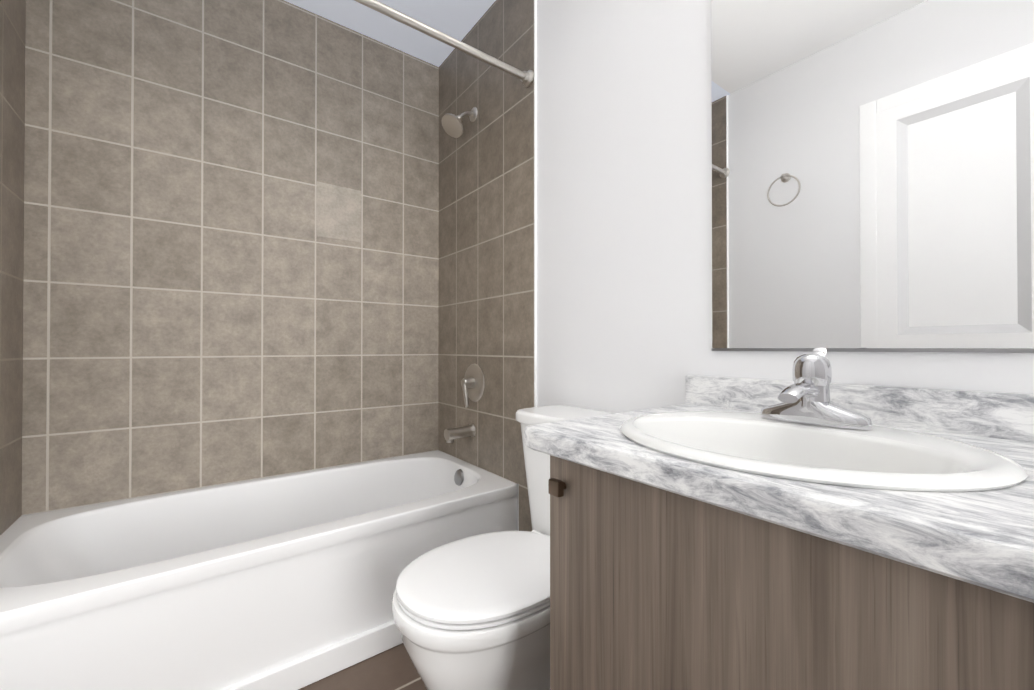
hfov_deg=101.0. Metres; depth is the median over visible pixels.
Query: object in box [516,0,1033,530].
wall
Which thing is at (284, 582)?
bathtub
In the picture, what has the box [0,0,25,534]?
wall tile
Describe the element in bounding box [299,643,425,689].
floor
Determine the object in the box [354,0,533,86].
shower rod
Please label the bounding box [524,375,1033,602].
countertop
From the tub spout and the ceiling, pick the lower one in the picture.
the tub spout
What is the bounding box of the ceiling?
[284,0,495,66]
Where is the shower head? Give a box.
[441,107,476,137]
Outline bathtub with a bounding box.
[0,451,517,689]
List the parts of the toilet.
seat, tank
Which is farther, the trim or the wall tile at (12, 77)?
the trim
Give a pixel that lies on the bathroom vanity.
(810, 526)
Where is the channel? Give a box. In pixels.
[711,348,1033,352]
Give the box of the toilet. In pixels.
[391,405,614,689]
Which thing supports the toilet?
on the floor
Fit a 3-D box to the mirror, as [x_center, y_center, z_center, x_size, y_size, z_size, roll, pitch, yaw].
[0.656,-0.524,0.879,0.006,1.068,0.525,0,0,-37]
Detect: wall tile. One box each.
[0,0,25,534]
[22,0,438,514]
[317,181,360,242]
[438,0,533,487]
[519,485,532,531]
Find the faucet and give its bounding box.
[761,348,872,429]
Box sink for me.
[620,411,1027,491]
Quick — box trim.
[534,0,536,406]
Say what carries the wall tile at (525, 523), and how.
attached to the wall at (624, 204)
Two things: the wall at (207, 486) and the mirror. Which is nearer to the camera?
the mirror
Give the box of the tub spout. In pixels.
[444,424,475,442]
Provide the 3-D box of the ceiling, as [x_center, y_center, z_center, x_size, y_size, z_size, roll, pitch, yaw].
[-0.819,-1.573,1.590,1.730,0.100,0.936,0,0,-37]
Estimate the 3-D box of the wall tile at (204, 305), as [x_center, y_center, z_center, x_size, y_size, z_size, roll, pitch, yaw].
[-1.036,-0.477,1.873,1.512,2.088,0.009,0,0,-37]
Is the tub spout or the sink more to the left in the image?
the tub spout
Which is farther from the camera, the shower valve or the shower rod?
the shower valve
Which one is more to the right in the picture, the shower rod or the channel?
the channel
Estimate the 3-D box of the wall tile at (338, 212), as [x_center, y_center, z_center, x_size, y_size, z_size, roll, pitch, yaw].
[-0.839,-0.625,2.014,0.199,0.252,0.002,0,0,-37]
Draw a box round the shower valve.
[461,364,483,407]
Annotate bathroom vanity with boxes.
[524,348,1033,689]
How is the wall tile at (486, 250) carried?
attached to the wall at (624, 204)
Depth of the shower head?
1.96 m
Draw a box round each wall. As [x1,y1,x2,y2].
[22,450,438,515]
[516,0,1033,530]
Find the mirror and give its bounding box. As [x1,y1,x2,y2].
[711,0,1033,347]

